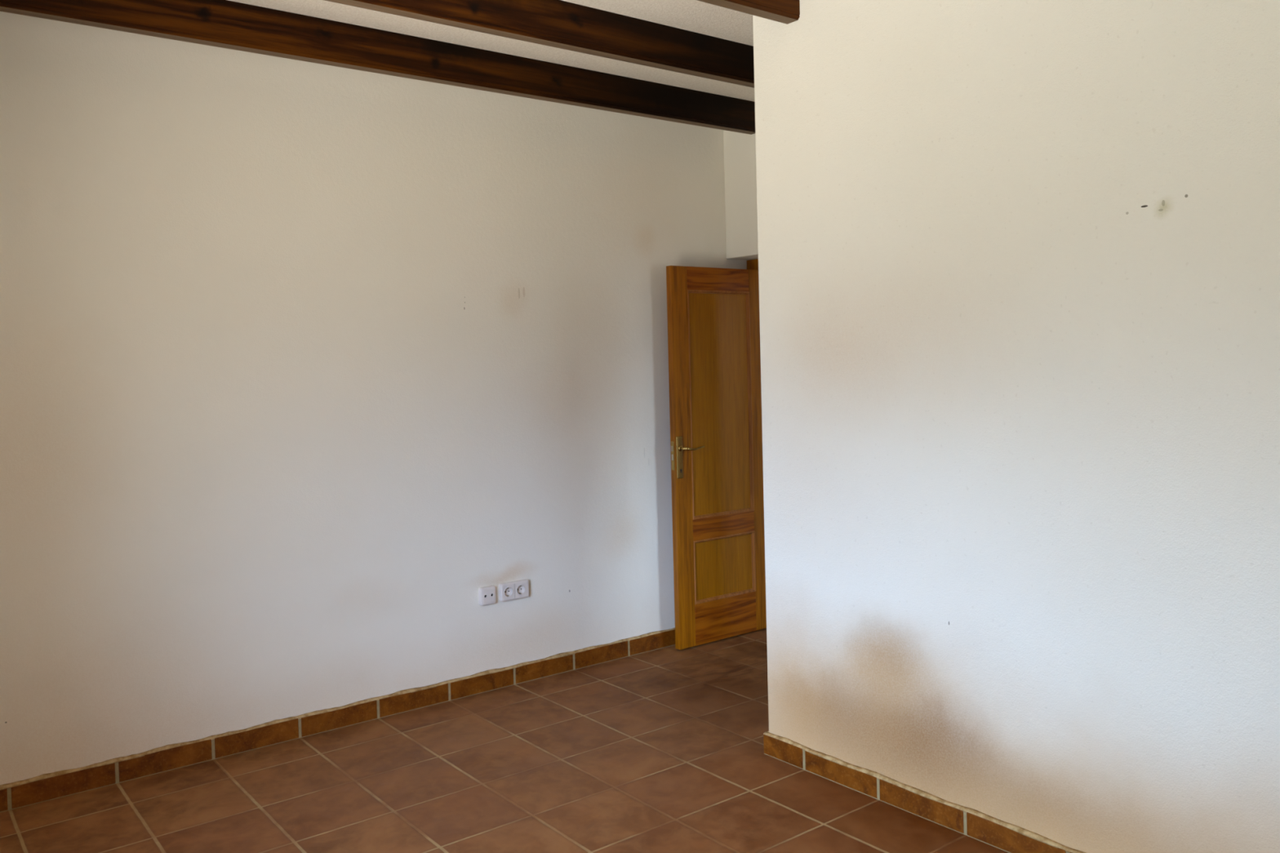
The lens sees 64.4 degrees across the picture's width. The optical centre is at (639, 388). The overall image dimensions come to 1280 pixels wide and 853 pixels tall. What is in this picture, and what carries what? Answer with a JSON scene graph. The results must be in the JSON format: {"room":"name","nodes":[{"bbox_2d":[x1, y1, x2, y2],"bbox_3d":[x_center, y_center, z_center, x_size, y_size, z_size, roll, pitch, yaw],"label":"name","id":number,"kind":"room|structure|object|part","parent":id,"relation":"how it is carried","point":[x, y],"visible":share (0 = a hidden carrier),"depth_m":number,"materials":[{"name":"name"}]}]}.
{"room":"empty room","nodes":[
{"label":"empty room","id":0,"kind":"room"},
{"bbox_2d":[0,11,746,785],"bbox_3d":[-1.087,-0.017,4.594,5.505,2.898,0.199,-3,2,-38],"label":"wall","id":1,"kind":"structure","parent":0,"point":[301,362],"depth_m":4.23,"materials":[{"name":"paint"}]},
{"bbox_2d":[0,627,675,813],"bbox_3d":[-1.071,1.387,4.479,4.399,0.098,0.015,-3,2,-38],"label":"baseboard","id":2,"kind":"structure","parent":1,"relation":"attached to","point":[57,784],"depth_m":4.21,"materials":[{"name":"tile"}]},
{"bbox_2d":[478,585,496,605],"bbox_3d":[-0.713,0.971,4.750,0.082,0.084,0.024,-3,2,-38],"label":"socket","id":3,"kind":"object","parent":1,"relation":"attached to","point":[486,595],"visible":1,"depth_m":4.74,"materials":[{"name":"white plastic"}]},
{"bbox_2d":[498,578,528,601],"bbox_3d":[-0.598,0.964,4.839,0.156,0.084,0.024,-3,2,-38],"label":"double socket","id":4,"kind":"object","parent":1,"relation":"attached to","point":[508,591],"visible":1,"depth_m":4.83,"materials":[{"name":"white plastic"}]},
{"bbox_2d":[228,0,754,101],"bbox_3d":[0.595,-1.533,2.741,5.985,0.137,5.179,-3,2,-38],"label":"ceiling","id":5,"kind":"structure","parent":0,"point":[694,15],"depth_m":4.16,"materials":[{"name":"paint"}]},
{"bbox_2d":[0,0,755,134],"bbox_3d":[-1.055,-1.378,4.171,4.241,0.160,0.072,-3,2,-38],"label":"ceiling beam","id":6,"kind":"structure","parent":5,"relation":"attached to","point":[224,24],"depth_m":4.14,"materials":[{"name":"brown wood"}]},
{"bbox_2d":[324,0,754,88],"bbox_3d":[-0.633,-1.375,3.630,4.241,0.160,0.072,-3,2,-38],"label":"ceiling beam","id":7,"kind":"structure","parent":5,"relation":"attached to","point":[559,24],"depth_m":3.93,"materials":[{"name":"brown wood"}]},
{"bbox_2d":[697,0,799,24],"bbox_3d":[-0.663,-1.352,2.732,3.088,0.160,0.072,-3,2,-38],"label":"ceiling beam","id":8,"kind":"structure","parent":5,"relation":"attached to","point":[786,11],"depth_m":3.57,"materials":[{"name":"brown wood"}]},
{"bbox_2d":[0,627,1008,852],"bbox_3d":[0.672,1.484,2.815,5.985,0.103,5.179,-3,2,-38],"label":"floor","id":9,"kind":"structure","parent":0,"point":[661,750],"depth_m":3.65,"materials":[{"name":"tile"}]},
{"bbox_2d":[723,129,758,259],"bbox_3d":[0.996,-0.085,5.194,0.158,2.898,1.417,-3,2,-38],"label":"wall","id":10,"kind":"structure","parent":0,"point":[740,148],"depth_m":5.58,"materials":[{"name":"paint"}]},
{"bbox_2d":[752,0,1279,852],"bbox_3d":[1.550,-0.034,2.578,0.124,2.898,3.392,-3,2,-38],"label":"wall","id":11,"kind":"structure","parent":0,"point":[1019,260],"depth_m":2.99,"materials":[{"name":"paint"}]},
{"bbox_2d":[763,731,1085,852],"bbox_3d":[1.779,1.360,2.771,0.650,0.090,3.406,-3,2,-38],"label":"baseboard","id":12,"kind":"structure","parent":11,"relation":"attached to","point":[1008,837],"depth_m":3.36,"materials":[{"name":"tile"}]},
{"bbox_3d":[1.104,-0.090,5.279,0.117,2.898,1.417,-3,2,-38],"label":"wall","id":13,"kind":"structure","parent":0,"visible":0},
{"bbox_2d":[666,265,766,649],"bbox_3d":[0.453,0.356,5.494,0.698,2.010,0.101,-3,2,-38],"label":"door","id":14,"kind":"structure","parent":13,"relation":"in","point":[713,313],"depth_m":5.48,"materials":[{"name":"brown wood"}]},
{"bbox_3d":[0.173,0.354,5.310,0.006,0.151,0.023,-3,2,-38],"label":"lock plate","id":15,"kind":"part","parent":14,"relation":"part of","materials":[{"name":"gold metal"}]},
{"bbox_3d":[0.210,0.361,5.307,0.042,0.220,0.010,-3,2,-38],"label":"handle plate","id":16,"kind":"part","parent":14,"relation":"part of","materials":[{"name":"gold metal"}]},
{"bbox_3d":[0.272,0.313,5.320,0.146,0.029,0.050,-3,2,-38],"label":"handle lever","id":17,"kind":"part","parent":14,"relation":"part of","materials":[{"name":"gold metal"}]},
{"bbox_3d":[0.412,-0.587,5.493,0.449,0.124,0.039,-3,2,-38],"label":"rail","id":18,"kind":"part","parent":14,"relation":"part of","materials":[{"name":"brown wood"}]},
{"bbox_3d":[0.429,0.082,5.509,0.456,1.221,0.015,-3,2,-38],"label":"panel","id":19,"kind":"part","parent":14,"relation":"part of","materials":[{"name":"brown wood"}]},
{"bbox_3d":[0.429,0.082,5.509,0.449,1.214,0.046,-3,2,-38],"label":"moulding","id":20,"kind":"part","parent":14,"relation":"part of","materials":[{"name":"brown wood"}]},
{"bbox_3d":[0.446,0.746,5.526,0.449,0.115,0.039,-3,2,-38],"label":"rail","id":21,"kind":"part","parent":14,"relation":"part of","materials":[{"name":"brown wood"}]},
{"bbox_3d":[0.452,0.971,5.531,0.456,0.343,0.015,-3,2,-38],"label":"panel","id":22,"kind":"part","parent":14,"relation":"part of","materials":[{"name":"brown wood"}]},
{"bbox_3d":[0.452,0.971,5.531,0.449,0.336,0.046,-3,2,-38],"label":"moulding","id":23,"kind":"part","parent":14,"relation":"part of","materials":[{"name":"brown wood"}]},
{"bbox_3d":[0.459,1.250,5.538,0.449,0.221,0.039,-3,2,-38],"label":"rail","id":24,"kind":"part","parent":14,"relation":"part of","materials":[{"name":"brown wood"}]},
{"bbox_2d":[746,258,758,270],"bbox_3d":[0.945,0.315,5.506,0.117,2.087,0.864,-3,2,-38],"label":"door frame","id":25,"kind":"structure","parent":13,"relation":"attached to","point":[751,264],"depth_m":5.75,"materials":[{"name":"brown wood"}]}
]}

